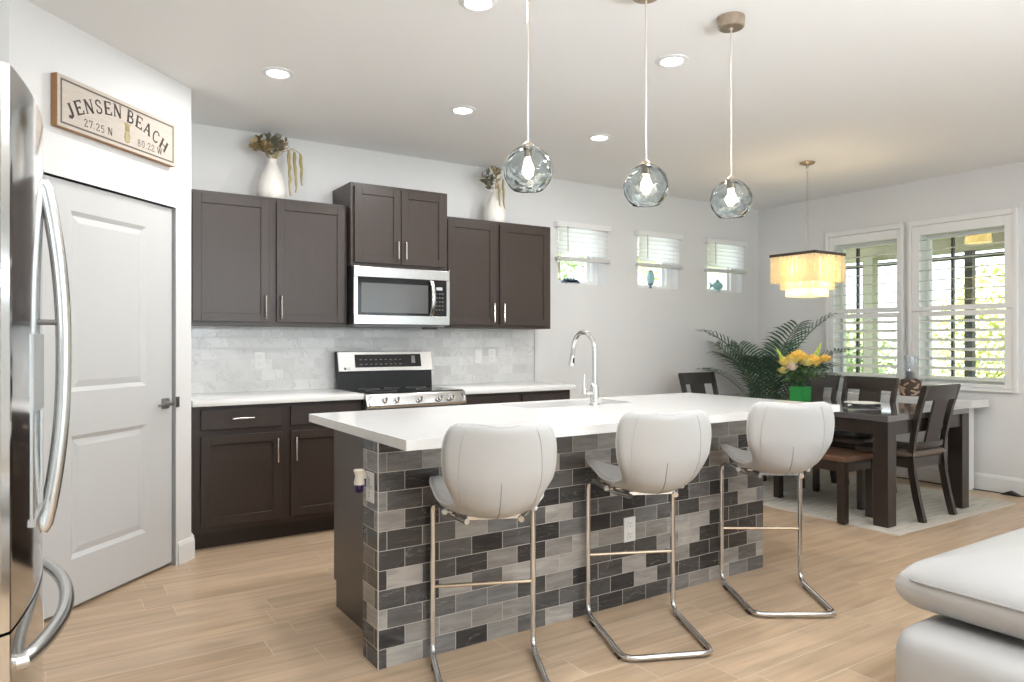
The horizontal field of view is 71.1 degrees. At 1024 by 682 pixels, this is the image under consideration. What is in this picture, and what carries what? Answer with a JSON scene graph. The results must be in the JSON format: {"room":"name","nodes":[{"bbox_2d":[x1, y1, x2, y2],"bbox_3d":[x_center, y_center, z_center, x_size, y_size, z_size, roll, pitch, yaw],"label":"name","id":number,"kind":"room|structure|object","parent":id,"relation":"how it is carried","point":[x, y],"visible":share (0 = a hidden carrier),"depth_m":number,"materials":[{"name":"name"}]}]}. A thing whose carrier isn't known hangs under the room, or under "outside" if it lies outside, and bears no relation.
{"room":"kitchen","nodes":[
{"label":"kitchen","id":0,"kind":"room"},
{"bbox_2d":[0,0,8,63],"bbox_3d":[-2.558,-0.102,2.800,0.976,2.744,0.114,0,0,-33],"label":"wall","id":1,"kind":"structure","parent":0,"point":[4,4],"depth_m":3.01,"materials":[{"name":"white paint"}]},
{"bbox_2d":[9,0,190,565],"bbox_3d":[-2.054,-0.102,3.615,0.120,2.744,1.194,0,0,12],"label":"wall","id":2,"kind":"structure","parent":0,"point":[41,43],"depth_m":3.70,"materials":[{"name":"white paint"}]},
{"bbox_2d":[43,169,176,619],"bbox_3d":[-2.050,0.253,3.632,0.122,2.034,0.909,0,0,12],"label":"trim","id":3,"kind":"structure","parent":2,"relation":"attached to","point":[86,183],"depth_m":4.05,"materials":[{"name":"white"}]},
{"bbox_2d":[43,174,179,618],"bbox_3d":[-2.002,0.251,3.628,0.094,1.995,0.912,0,0,12],"label":"door","id":4,"kind":"structure","parent":2,"relation":"in","point":[112,526],"depth_m":3.62,"materials":[{"name":"grey paint"}]},
{"bbox_2d":[51,72,174,166],"bbox_3d":[-1.973,-1.088,3.610,0.038,0.238,0.800,0,0,12],"label":"wooden sign","id":5,"kind":"object","parent":2,"relation":"attached to","point":[78,108],"visible":1,"depth_m":3.52,"materials":[{"name":"brown"}]},
{"bbox_2d":[43,536,194,627],"bbox_3d":[-1.986,1.205,3.610,0.013,0.130,1.204,0,0,12],"label":"baseboard","id":6,"kind":"structure","parent":2,"relation":"attached to","point":[186,547],"depth_m":4.11,"materials":[{"name":"white"}]},
{"bbox_2d":[191,123,757,398],"bbox_3d":[0.233,-0.102,6.498,6.253,2.744,0.172,0,0,-33],"label":"wall","id":7,"kind":"structure","parent":0,"point":[644,337],"depth_m":6.42,"materials":[{"name":"white paint"}]},
{"bbox_2d":[191,189,271,326],"bbox_3d":[-1.916,-0.533,4.784,0.550,0.863,0.373,0,0,-33],"label":"upper cabinet","id":8,"kind":"object","parent":7,"relation":"attached to","point":[231,233],"visible":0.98,"depth_m":4.67,"materials":[{"name":"brown wood"}]},
{"bbox_2d":[254,352,264,368],"bbox_3d":[-1.785,0.135,5.074,0.074,0.118,0.009,0,0,-33],"label":"wall outlet","id":9,"kind":"object","parent":7,"relation":"attached to","point":[259,357],"visible":1,"depth_m":5.07,"materials":[{"name":"white plastic"}]},
{"bbox_2d":[262,198,346,326],"bbox_3d":[-1.468,-0.533,5.076,0.520,0.863,0.373,0,0,-33],"label":"upper cabinet","id":10,"kind":"object","parent":7,"relation":"attached to","point":[309,239],"visible":0.99,"depth_m":4.95,"materials":[{"name":"brown wood"}]},
{"bbox_2d":[257,158,286,198],"bbox_3d":[-1.653,-1.108,4.939,0.192,0.285,0.192,0,0,-33],"label":"ceramic vase","id":11,"kind":"object","parent":10,"relation":"on","point":[271,183],"visible":0.84,"depth_m":4.88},
{"bbox_2d":[248,137,268,157],"bbox_3d":[-1.716,-1.304,4.892,0.162,0.170,0.109,0,0,-33],"label":"dried flower","id":12,"kind":"object","parent":11,"relation":"in","point":[254,140],"visible":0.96,"depth_m":4.87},
{"bbox_2d":[259,140,272,157],"bbox_3d":[-1.663,-1.289,4.872,0.095,0.141,0.118,0,0,-26],"label":"dried flower","id":13,"kind":"object","parent":11,"relation":"in","point":[267,147],"visible":1,"depth_m":4.87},
{"bbox_2d":[263,132,277,157],"bbox_3d":[-1.651,-1.322,4.910,0.115,0.206,0.109,0,0,-15],"label":"dried flower","id":14,"kind":"object","parent":11,"relation":"in","point":[269,134],"visible":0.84,"depth_m":4.90,"materials":[{"name":"grey plant"}]},
{"bbox_2d":[269,140,282,157],"bbox_3d":[-1.622,-1.300,4.916,0.106,0.163,0.106,0,0,-33],"label":"dried flower","id":15,"kind":"object","parent":11,"relation":"in","point":[278,147],"visible":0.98,"depth_m":4.91,"materials":[{"name":"grey plant"}]},
{"bbox_2d":[274,146,291,195],"bbox_3d":[-1.586,-1.172,4.932,0.138,0.346,0.029,0,0,-3],"label":"dried amaranth","id":16,"kind":"object","parent":11,"relation":"in","point":[288,151],"visible":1,"depth_m":4.93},
{"bbox_2d":[275,147,296,192],"bbox_3d":[-1.575,-1.187,4.962,0.167,0.316,0.028,0,0,-11],"label":"dried amaranth","id":17,"kind":"object","parent":11,"relation":"in","point":[294,153],"visible":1,"depth_m":4.97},
{"bbox_2d":[276,148,302,185],"bbox_3d":[-1.559,-1.217,4.982,0.210,0.256,0.029,0,0,-30],"label":"dried amaranth","id":18,"kind":"object","parent":11,"relation":"in","point":[300,155],"visible":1,"depth_m":5.02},
{"bbox_2d":[191,326,533,393],"bbox_3d":[-1.026,0.127,5.581,2.912,0.458,0.010,0,0,-33],"label":"backsplash","id":19,"kind":"structure","parent":7,"relation":"attached to","point":[222,357],"depth_m":5.33,"materials":[{"name":"tile"}]},
{"bbox_2d":[333,182,446,270],"bbox_3d":[-0.906,-0.829,5.407,0.768,0.592,0.433,0,0,-33],"label":"upper cabinet","id":20,"kind":"object","parent":7,"relation":"attached to","point":[388,227],"visible":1,"depth_m":5.22,"materials":[{"name":"brown wood"}]},
{"bbox_2d":[347,266,449,328],"bbox_3d":[-0.886,-0.308,5.376,0.758,0.439,0.467,0,0,-33],"label":"microwave","id":21,"kind":"object","parent":20,"relation":"attached to","point":[383,297],"visible":0.98,"depth_m":5.20,"materials":[{"name":"silver metal"}]},
{"bbox_2d":[438,216,496,328],"bbox_3d":[-0.395,-0.533,5.776,0.478,0.863,0.373,0,0,-33],"label":"upper cabinet","id":22,"kind":"object","parent":7,"relation":"attached to","point":[471,243],"visible":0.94,"depth_m":5.66,"materials":[{"name":"brown wood"}]},
{"bbox_2d":[474,349,481,362],"bbox_3d":[-0.284,0.130,6.053,0.074,0.118,0.011,0,0,-33],"label":"light switch","id":23,"kind":"object","parent":7,"relation":"attached to","point":[477,352],"visible":1,"depth_m":6.05,"materials":[{"name":"white plastic"}]},
{"bbox_2d":[488,348,495,361],"bbox_3d":[-0.172,0.123,6.127,0.074,0.118,0.009,0,0,-33],"label":"wall outlet","id":24,"kind":"object","parent":7,"relation":"attached to","point":[492,351],"visible":1,"depth_m":6.12,"materials":[{"name":"white plastic"}]},
{"bbox_2d":[493,222,549,328],"bbox_3d":[0.029,-0.533,6.053,0.535,0.863,0.373,0,0,-33],"label":"upper cabinet","id":25,"kind":"object","parent":7,"relation":"attached to","point":[523,251],"visible":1,"depth_m":5.92,"materials":[{"name":"brown wood"}]},
{"bbox_2d":[484,189,505,221],"bbox_3d":[-0.142,-1.108,5.926,0.184,0.285,0.184,0,0,-33],"label":"ceramic vase","id":26,"kind":"object","parent":25,"relation":"on","point":[493,211],"visible":0.82,"depth_m":5.86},
{"bbox_2d":[561,277,579,283],"bbox_3d":[0.545,-0.560,6.667,0.205,0.066,0.040,0,0,-33],"label":"ornament","id":27,"kind":"object","parent":7,"relation":"on","point":[567,280],"visible":0.92,"depth_m":6.66,"materials":[{"name":"grey"}]},
{"bbox_2d":[558,256,597,284],"bbox_3d":[0.584,-0.801,6.770,0.537,0.548,0.050,0,0,-33],"label":"window","id":28,"kind":"structure","parent":7,"relation":"in","point":[590,269],"depth_m":6.87,"materials":[{"name":"white paint"}]},
{"bbox_2d":[553,220,610,263],"bbox_3d":[0.660,-0.909,6.641,0.635,0.351,0.076,0,0,-33],"label":"window blind","id":29,"kind":"object","parent":7,"relation":"attached to","point":[578,239],"visible":1,"depth_m":6.63,"materials":[{"name":"white paint"}]},
{"bbox_2d":[646,270,654,287],"bbox_3d":[1.395,-0.623,7.221,0.084,0.190,0.084,0,0,-33],"label":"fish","id":30,"kind":"object","parent":7,"relation":"on","point":[650,278],"visible":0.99,"depth_m":7.20,"materials":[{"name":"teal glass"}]},
{"bbox_2d":[638,237,670,288],"bbox_3d":[1.409,-0.801,7.308,0.550,0.548,0.050,0,0,-33],"label":"window","id":31,"kind":"structure","parent":7,"relation":"in","point":[664,274],"depth_m":7.40,"materials":[{"name":"white paint"}]},
{"bbox_2d":[634,230,682,268],"bbox_3d":[1.479,-0.909,7.176,0.620,0.351,0.076,0,0,-33],"label":"window blind","id":32,"kind":"object","parent":31,"relation":"attached to","point":[661,247],"visible":1,"depth_m":7.16,"materials":[{"name":"white paint"}]},
{"bbox_2d":[709,279,722,291],"bbox_3d":[2.207,-0.598,7.752,0.210,0.140,0.038,0,0,-33],"label":"fish","id":33,"kind":"object","parent":7,"relation":"on","point":[717,285],"visible":0.98,"depth_m":7.74},
{"bbox_2d":[707,268,734,292],"bbox_3d":[2.241,-0.801,7.851,0.546,0.548,0.050,0,0,-33],"label":"window","id":34,"kind":"structure","parent":7,"relation":"in","point":[729,279],"depth_m":7.95,"materials":[{"name":"white paint"}]},
{"bbox_2d":[703,238,746,273],"bbox_3d":[2.304,-0.909,7.714,0.630,0.351,0.076,0,0,-33],"label":"window blind","id":35,"kind":"object","parent":7,"relation":"attached to","point":[722,253],"visible":1,"depth_m":7.70,"materials":[{"name":"white paint"}]},
{"bbox_2d":[27,0,1023,209],"bbox_3d":[1.969,-1.534,2.264,8.073,0.120,9.240,0,0,-33],"label":"ceiling","id":36,"kind":"structure","parent":0,"point":[875,93],"depth_m":4.01,"materials":[{"name":"white paint"}]},
{"bbox_2d":[261,67,293,78],"bbox_3d":[-1.286,-1.469,3.937,0.172,0.010,0.172,0,0,-33],"label":"recessed light","id":37,"kind":"object","parent":36,"relation":"in","point":[274,72],"visible":1,"depth_m":3.92,"materials":[{"name":"white"}]},
{"bbox_2d":[449,105,475,114],"bbox_3d":[-0.315,-1.469,4.571,0.172,0.010,0.172,0,0,-33],"label":"recessed light","id":38,"kind":"object","parent":36,"relation":"in","point":[461,109],"visible":1,"depth_m":4.55,"materials":[{"name":"white"}]},
{"bbox_2d":[458,0,497,11],"bbox_3d":[-0.147,-1.469,3.116,0.172,0.010,0.172,0,0,-33],"label":"recessed light","id":39,"kind":"object","parent":36,"relation":"in","point":[472,5],"visible":1,"depth_m":3.13,"materials":[{"name":"white"}]},
{"bbox_2d":[504,0,552,192],"bbox_3d":[0.059,-1.024,2.727,0.188,0.900,0.188,0,0,-33],"label":"globe pendant","id":40,"kind":"object","parent":36,"relation":"hanging from","point":[528,168],"visible":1,"depth_m":2.66,"materials":[{"name":"clear glass"}]},
{"bbox_2d":[587,134,610,140],"bbox_3d":[0.632,-1.469,5.189,0.172,0.010,0.172,0,0,-33],"label":"recessed light","id":41,"kind":"object","parent":36,"relation":"in","point":[596,137],"visible":1,"depth_m":5.18,"materials":[{"name":"white"}]},
{"bbox_2d":[623,0,668,206],"bbox_3d":[0.555,-1.020,2.979,0.188,0.908,0.188,0,0,-33],"label":"globe pendant","id":42,"kind":"object","parent":36,"relation":"hanging from","point":[646,184],"visible":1,"depth_m":2.92,"materials":[{"name":"clear glass"}]},
{"bbox_2d":[655,54,688,66],"bbox_3d":[0.840,-1.469,3.766,0.172,0.010,0.172,0,0,-33],"label":"recessed light","id":43,"kind":"object","parent":36,"relation":"in","point":[670,60],"visible":1,"depth_m":3.76,"materials":[{"name":"white"}]},
{"bbox_2d":[710,11,752,218],"bbox_3d":[0.997,-1.020,3.267,0.188,0.907,0.188,0,0,-33],"label":"globe pendant","id":44,"kind":"object","parent":36,"relation":"hanging from","point":[731,198],"visible":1,"depth_m":3.21,"materials":[{"name":"glass"}]},
{"bbox_2d":[769,160,845,297],"bbox_3d":[2.435,-0.919,5.912,0.420,1.111,0.420,0,0,-33],"label":"chandelier","id":45,"kind":"object","parent":36,"relation":"hanging from","point":[808,273],"visible":1,"depth_m":5.79,"materials":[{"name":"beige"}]},
{"bbox_2d":[43,467,1023,681],"bbox_3d":[1.969,1.330,2.264,8.073,0.120,9.240,0,0,-33],"label":"floor","id":46,"kind":"structure","parent":0,"point":[266,610],"depth_m":3.23,"materials":[{"name":"brown wood"}]},
{"bbox_2d":[0,61,74,681],"bbox_3d":[-1.473,0.380,1.499,0.952,1.780,0.910,0,0,-33],"label":"refrigerator","id":47,"kind":"object","parent":46,"relation":"on","point":[28,507],"visible":1,"depth_m":1.44,"materials":[{"name":"grey"}]},
{"bbox_2d":[191,403,285,549],"bbox_3d":[-1.828,0.834,4.671,0.555,0.873,0.628,0,0,-33],"label":"base cabinet","id":48,"kind":"object","parent":46,"relation":"on","point":[238,452],"visible":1,"depth_m":4.44,"materials":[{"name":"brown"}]},
{"bbox_2d":[191,389,363,406],"bbox_3d":[-1.619,0.375,4.813,1.073,0.038,0.628,0,0,-33],"label":"countertop","id":49,"kind":"structure","parent":48,"relation":"on","point":[310,395],"depth_m":4.66,"materials":[{"name":"white stone"}]},
{"bbox_2d":[283,399,360,536],"bbox_3d":[-1.383,0.834,4.962,0.508,0.873,0.628,0,0,-33],"label":"base cabinet","id":50,"kind":"object","parent":46,"relation":"on","point":[309,445],"visible":0.46,"depth_m":4.68,"materials":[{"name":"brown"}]},
{"bbox_2d":[334,351,465,410],"bbox_3d":[-0.821,0.675,5.275,0.768,1.190,0.698,0,0,-33],"label":"range","id":51,"kind":"object","parent":46,"relation":"on","point":[386,379],"visible":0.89,"depth_m":5.35,"materials":[{"name":"grey"}]},
{"bbox_2d":[339,386,462,393],"bbox_3d":[-0.814,0.362,5.266,0.750,0.016,0.530,0,0,-33],"label":"cooktop","id":52,"kind":"object","parent":51,"relation":"in","point":[358,389],"depth_m":5.22,"materials":[{"name":"black metal"}]},
{"bbox_2d":[463,392,518,404],"bbox_3d":[-0.304,0.834,5.665,0.517,0.873,0.628,0,0,-33],"label":"base cabinet","id":53,"kind":"object","parent":46,"relation":"on","point":[471,399],"visible":0.07,"depth_m":5.44,"materials":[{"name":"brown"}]},
{"bbox_2d":[429,422,556,681],"bbox_3d":[-0.075,0.775,2.675,0.445,0.989,0.516,0,0,-10],"label":"bar stool","id":54,"kind":"object","parent":46,"relation":"on","point":[489,471],"visible":1,"depth_m":2.47,"materials":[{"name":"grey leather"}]},
{"bbox_2d":[519,390,569,401],"bbox_3d":[0.121,0.834,5.943,0.500,0.873,0.628,0,0,-33],"label":"base cabinet","id":55,"kind":"object","parent":46,"relation":"on","point":[554,394],"visible":0.11,"depth_m":5.70,"materials":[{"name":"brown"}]},
{"bbox_2d":[432,381,575,394],"bbox_3d":[-0.088,0.375,5.812,1.044,0.038,0.628,0,0,-33],"label":"countertop","id":56,"kind":"structure","parent":55,"relation":"on","point":[525,386],"depth_m":5.65,"materials":[{"name":"white stone"}]},
{"bbox_2d":[309,393,839,669],"bbox_3d":[0.416,0.813,3.756,2.648,0.914,1.128,0,0,-33],"label":"kitchen island","id":57,"kind":"object","parent":46,"relation":"on","point":[382,548],"visible":0.85,"depth_m":3.25,"materials":[{"name":"tile"}]},
{"bbox_2d":[354,469,366,492],"bbox_3d":[-0.600,0.553,2.832,0.052,0.090,0.045,0,0,-33],"label":"air freshener","id":58,"kind":"object","parent":57,"relation":"attached to","point":[360,474],"visible":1,"depth_m":2.81,"materials":[{"name":"beige plastic"}]},
{"bbox_2d":[354,485,363,492],"bbox_3d":[-0.603,0.582,2.831,0.041,0.032,0.041,0,0,-33],"label":"oil bottle","id":59,"kind":"object","parent":58,"relation":"on","point":[357,488],"depth_m":2.81,"materials":[{"name":"purple"}]},
{"bbox_2d":[366,471,373,503],"bbox_3d":[-0.560,0.575,2.825,0.009,0.118,0.074,0,0,-33],"label":"wall outlet","id":60,"kind":"object","parent":57,"relation":"attached to","point":[370,476],"visible":1,"depth_m":2.81,"materials":[{"name":"white plastic"}]},
{"bbox_2d":[309,393,839,450],"bbox_3d":[0.419,0.375,3.758,2.640,0.038,1.128,0,0,-33],"label":"island countertop","id":61,"kind":"structure","parent":57,"relation":"on","point":[406,429],"depth_m":3.47,"materials":[{"name":"white stone"}]},
{"bbox_2d":[569,330,599,405],"bbox_3d":[0.379,0.148,4.017,0.115,0.417,0.253,0,0,-33],"label":"kitchen faucet","id":62,"kind":"object","parent":61,"relation":"on","point":[594,390],"visible":1,"depth_m":3.94,"materials":[{"name":"silver metal"}]},
{"bbox_2d":[624,516,634,542],"bbox_3d":[0.570,0.912,3.471,0.074,0.118,0.009,0,0,-33],"label":"wall outlet","id":63,"kind":"object","parent":57,"relation":"attached to","point":[629,522],"visible":1,"depth_m":3.46,"materials":[{"name":"white plastic"}]},
{"bbox_2d":[585,410,712,660],"bbox_3d":[0.588,0.775,3.097,0.445,0.989,0.516,0,0,-9],"label":"bar stool","id":64,"kind":"object","parent":46,"relation":"on","point":[657,453],"visible":1,"depth_m":2.89,"materials":[{"name":"white leather"}]},
{"bbox_2d":[719,401,835,616],"bbox_3d":[1.302,0.775,3.530,0.445,0.989,0.516,0,0,1],"label":"bar stool","id":65,"kind":"object","parent":46,"relation":"on","point":[783,438],"visible":1,"depth_m":3.33,"materials":[{"name":"white leather"}]},
{"bbox_2d":[763,469,1016,535],"bbox_3d":[2.556,1.266,6.146,1.700,0.008,2.440,0,0,-33],"label":"area rug","id":66,"kind":"object","parent":46,"relation":"on","point":[822,504],"visible":0.47,"depth_m":5.57,"materials":[{"name":"beige carpet"}]},
{"bbox_2d":[678,372,718,394],"bbox_3d":[1.930,0.787,6.777,0.471,0.960,0.552,0,0,-33],"label":"dining chair","id":67,"kind":"object","parent":66,"relation":"on","point":[696,380],"visible":0.16,"depth_m":6.97,"materials":[{"name":"brown wood"}]},
{"bbox_2d":[696,312,858,394],"bbox_3d":[2.576,0.496,7.170,1.281,1.548,1.289,0,0,-33],"label":"potted palm","id":68,"kind":"object","parent":66,"relation":"on","point":[747,361],"visible":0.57,"depth_m":7.11,"materials":[{"name":"green plant"}]},
{"bbox_2d":[763,374,839,488],"bbox_3d":[2.575,0.787,6.439,0.552,0.960,0.471,0,0,-33],"label":"dining chair","id":69,"kind":"object","parent":66,"relation":"on","point":[816,387],"visible":0.16,"depth_m":6.50,"materials":[{"name":"brown wood"}]},
{"bbox_2d":[773,446,872,524],"bbox_3d":[2.222,1.031,5.378,0.400,0.462,0.840,0,0,-33],"label":"bench","id":70,"kind":"object","parent":66,"relation":"on","point":[843,461],"visible":0.45,"depth_m":5.04,"materials":[{"name":"brown wood"}]},
{"bbox_2d":[715,392,968,527],"bbox_3d":[2.460,0.884,5.964,1.120,0.755,1.980,0,0,-33],"label":"dining table","id":71,"kind":"object","parent":66,"relation":"on","point":[886,420],"visible":0.61,"depth_m":5.08,"materials":[{"name":"brown wood"}]},
{"bbox_2d":[801,364,826,388],"bbox_3d":[2.498,0.320,6.065,0.228,0.314,0.293,0,0,-33],"label":"sprig","id":72,"kind":"object","parent":71,"relation":"on","point":[811,373],"visible":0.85,"depth_m":6.00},
{"bbox_2d":[844,401,881,405],"bbox_3d":[2.762,0.495,5.648,0.274,0.023,0.274,0,0,-33],"label":"dinner plate","id":73,"kind":"object","parent":71,"relation":"on","point":[855,403],"visible":1,"depth_m":5.67,"materials":[{"name":"white"}]},
{"bbox_3d":[2.429,0.419,6.039,0.120,0.175,0.120,0,0,-33],"label":"glass vase","id":74,"kind":"object","parent":71,"relation":"on","visible":0},
{"bbox_2d":[784,362,800,394],"bbox_3d":[2.336,0.327,5.980,0.129,0.300,0.176,0,0,29],"label":"flower","id":75,"kind":"object","parent":74,"relation":"in","point":[792,366],"visible":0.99,"depth_m":5.94,"materials":[{"name":"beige plant"}]},
{"bbox_2d":[785,354,799,387],"bbox_3d":[2.345,0.293,5.995,0.160,0.370,0.172,0,0,9],"label":"flower","id":76,"kind":"object","parent":74,"relation":"in","point":[790,358],"visible":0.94,"depth_m":5.95,"materials":[{"name":"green plant"}]},
{"bbox_2d":[777,367,807,390],"bbox_3d":[2.352,0.329,6.002,0.228,0.297,0.289,0,0,-33],"label":"sprig","id":77,"kind":"object","parent":74,"relation":"in","point":[792,371],"visible":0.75,"depth_m":6.03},
{"bbox_2d":[786,349,810,397],"bbox_3d":[2.399,0.274,6.010,0.200,0.406,0.200,0,0,-33],"label":"flower","id":78,"kind":"object","parent":74,"relation":"in","point":[799,354],"visible":0.77,"depth_m":5.97,"materials":[{"name":"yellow plant"}]},
{"bbox_2d":[799,357,815,397],"bbox_3d":[2.454,0.305,5.969,0.145,0.344,0.145,0,0,-33],"label":"flower","id":79,"kind":"object","parent":74,"relation":"in","point":[805,362],"visible":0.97,"depth_m":5.94,"materials":[{"name":"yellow plant"}]},
{"bbox_2d":[802,354,824,387],"bbox_3d":[2.518,0.294,6.010,0.199,0.366,0.198,0,0,-33],"label":"flower","id":80,"kind":"object","parent":74,"relation":"in","point":[815,358],"visible":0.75,"depth_m":5.96,"materials":[{"name":"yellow plant"}]},
{"bbox_2d":[803,354,832,389],"bbox_3d":[2.579,0.294,6.079,0.272,0.367,0.135,0,0,17],"label":"flower","id":81,"kind":"object","parent":74,"relation":"in","point":[825,357],"visible":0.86,"depth_m":6.04,"materials":[{"name":"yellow plant"}]},
{"bbox_2d":[813,376,899,492],"bbox_3d":[2.865,0.787,5.995,0.552,0.960,0.471,0,0,-33],"label":"dining chair","id":82,"kind":"object","parent":66,"relation":"on","point":[870,388],"visible":0.36,"depth_m":6.02,"materials":[{"name":"brown wood"}]},
{"bbox_2d":[855,383,960,522],"bbox_3d":[2.909,0.787,5.277,0.471,0.960,0.552,0,0,-33],"label":"dining chair","id":83,"kind":"object","parent":66,"relation":"on","point":[912,455],"visible":0.68,"depth_m":5.11,"materials":[{"name":"brown wood"}]},
{"bbox_2d":[795,389,988,489],"bbox_3d":[3.455,0.880,6.673,0.300,0.780,1.660,0,0,-33],"label":"console table","id":84,"kind":"object","parent":46,"relation":"on","point":[971,403],"visible":0.32,"depth_m":6.13,"materials":[{"name":"white"}]},
{"bbox_2d":[898,371,921,395],"bbox_3d":[3.580,0.309,6.444,0.190,0.360,0.189,0,0,-33],"label":"vase","id":85,"kind":"object","parent":84,"relation":"on","point":[909,386],"visible":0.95,"depth_m":6.38,"materials":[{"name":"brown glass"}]},
{"bbox_2d":[895,527,1023,681],"bbox_3d":[2.735,0.979,2.498,2.630,0.582,1.494,0,0,-33],"label":"sofa","id":86,"kind":"object","parent":46,"relation":"on","point":[975,591],"visible":1,"depth_m":2.28,"materials":[{"name":"grey leather"}]},
{"bbox_2d":[896,477,1023,496],"bbox_3d":[3.979,1.252,6.090,0.053,0.036,1.850,0,0,-34],"label":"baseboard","id":87,"kind":"structure","parent":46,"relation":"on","point":[1010,493],"depth_m":5.92,"materials":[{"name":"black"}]},
{"bbox_2d":[784,364,813,395],"bbox_3d":[2.447,0.324,6.021,0.231,0.305,0.268,0,0,42],"label":"sprig","id":88,"kind":"object","parent":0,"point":[798,368],"visible":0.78,"depth_m":6.01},
{"bbox_2d":[707,232,1003,254],"bbox_3d":[5.166,-1.320,7.074,2.615,0.140,8.200,0,0,-33],"label":"ceiling","id":89,"kind":"structure","parent":0,"point":[997,232],"depth_m":9.29,"materials":[{"name":"beige paint"}]},
{"bbox_2d":[846,233,1003,263],"bbox_3d":[6.186,-1.169,7.739,0.180,0.159,8.200,0,0,-33],"label":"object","id":90,"kind":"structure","parent":89,"relation":"attached to","point":[995,237],"depth_m":8.93,"materials":[{"name":"beige paint"}]},
{"bbox_2d":[846,251,1003,269],"bbox_3d":[6.278,-0.270,7.799,0.040,1.580,8.200,0,0,-33],"label":"rail","id":91,"kind":"object","parent":90,"relation":"attached to","point":[996,255],"visible":0.02,"depth_m":9.01,"materials":[{"name":"brown metal"}]},
{"bbox_2d":[964,233,991,243],"bbox_3d":[5.125,-1.165,7.883,0.260,0.170,0.260,0,0,-33],"label":"ceiling light","id":92,"kind":"object","parent":89,"relation":"attached to","point":[982,238],"visible":0.44,"depth_m":7.80,"materials":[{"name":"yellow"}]},
{"bbox_2d":[758,161,1023,478],"bbox_3d":[5.249,-0.102,4.405,0.160,2.744,8.840,0,0,-33],"label":"wall","id":93,"kind":"structure","parent":0,"point":[998,427],"depth_m":6.68,"materials":[{"name":"white paint"}]},
{"bbox_2d":[841,240,896,377],"bbox_3d":[3.561,-0.297,7.074,0.050,1.335,0.645,0,0,-33],"label":"window","id":94,"kind":"structure","parent":93,"relation":"in","point":[843,289],"depth_m":7.20,"materials":[{"name":"white paint"}]},
{"bbox_2d":[825,223,904,383],"bbox_3d":[3.433,-0.335,7.004,0.072,1.530,0.791,0,0,-33],"label":"plantation shutter","id":95,"kind":"object","parent":94,"relation":"attached to","point":[891,231],"visible":0.73,"depth_m":6.93,"materials":[{"name":"white paint"}]},
{"bbox_2d":[896,466,1023,495],"bbox_3d":[5.176,1.200,4.356,0.014,0.140,8.839,0,0,-33],"label":"baseboard","id":96,"kind":"structure","parent":93,"relation":"attached to","point":[982,481],"depth_m":6.11,"materials":[{"name":"white"}]},
{"bbox_2d":[927,227,1003,384],"bbox_3d":[4.039,-0.297,6.342,0.050,1.335,0.693,0,0,-33],"label":"window","id":97,"kind":"structure","parent":93,"relation":"in","point":[929,242],"depth_m":6.45,"materials":[{"name":"white paint"}]},
{"bbox_2d":[908,207,1018,392],"bbox_3d":[3.917,-0.335,6.262,0.072,1.530,0.889,0,0,-33],"label":"plantation shutter","id":98,"kind":"object","parent":97,"relation":"attached to","point":[1008,218],"visible":0.87,"depth_m":6.19,"materials":[{"name":"white paint"}]},
{"bbox_3d":[5.145,1.340,7.060,2.565,0.100,8.200,0,0,-33],"label":"floor","id":99,"kind":"structure","parent":0,"visible":0},
{"bbox_2d":[863,258,877,372],"bbox_3d":[4.767,0.100,9.529,0.130,2.378,0.130,0,0,-33],"label":"post","id":100,"kind":"object","parent":99,"relation":"on","point":[871,279],"visible":0.44,"depth_m":9.49,"materials":[{"name":"beige paint"}]},
{"bbox_2d":[964,250,975,376],"bbox_3d":[5.534,0.100,8.664,0.090,2.378,0.090,0,0,-33],"label":"post","id":101,"kind":"object","parent":99,"relation":"on","point":[968,261],"visible":0.44,"depth_m":8.63,"materials":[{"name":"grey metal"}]},
{"label":"outside","id":102,"kind":"structure","parent":0,"visible":0},
{"bbox_3d":[10.532,1.455,17.621,23.100,0.130,34.000,0,0,-33],"label":"ground","id":103,"kind":"structure","parent":102,"visible":0},
{"bbox_2d":[558,244,583,280],"bbox_3d":[0.968,-1.061,13.949,2.698,4.908,2.438,0,0,-33],"label":"tree","id":104,"kind":"object","parent":103,"relation":"on","point":[560,270],"visible":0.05,"depth_m":13.93,"materials":[{"name":"green plant"}]},
{"bbox_2d":[558,230,723,289],"bbox_3d":[4.203,-0.910,21.371,7.000,4.600,3.600,0,0,-33],"label":"house","id":105,"kind":"structure","parent":103,"relation":"on","point":[712,277],"depth_m":19.44,"materials":[{"name":"white paint"}]},
{"bbox_2d":[638,245,708,287],"bbox_3d":[3.275,-1.117,15.618,2.280,5.020,2.288,0,0,-33],"label":"tree","id":106,"kind":"object","parent":103,"relation":"on","point":[644,269],"visible":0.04,"depth_m":15.53,"materials":[{"name":"green plant"}]},
{"bbox_2d":[846,307,893,372],"bbox_3d":[6.863,0.281,16.230,3.693,2.299,3.299,0,0,-33],"label":"tree","id":107,"kind":"object","parent":103,"relation":"on","point":[886,361],"visible":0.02,"depth_m":15.58,"materials":[{"name":"green plant"}]},
{"bbox_2d":[846,306,896,373],"bbox_3d":[5.622,0.364,13.074,2.714,2.174,2.728,0,0,-33],"label":"tree","id":108,"kind":"object","parent":103,"relation":"on","point":[848,335],"visible":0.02,"depth_m":12.43,"materials":[{"name":"green plant"}]},
{"bbox_2d":[932,251,1005,377],"bbox_3d":[8.620,-0.036,12.419,3.381,3.006,2.525,0,0,-33],"label":"tree","id":109,"kind":"object","parent":103,"relation":"on","point":[994,270],"visible":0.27,"depth_m":12.19,"materials":[{"name":"green plant"}]},
{"bbox_2d":[993,300,1003,376],"bbox_3d":[8.043,0.025,9.991,2.492,2.747,2.133,0,0,-33],"label":"tree","id":110,"kind":"object","parent":103,"relation":"on","point":[1002,315],"visible":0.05,"depth_m":10.43,"materials":[{"name":"green plant"}]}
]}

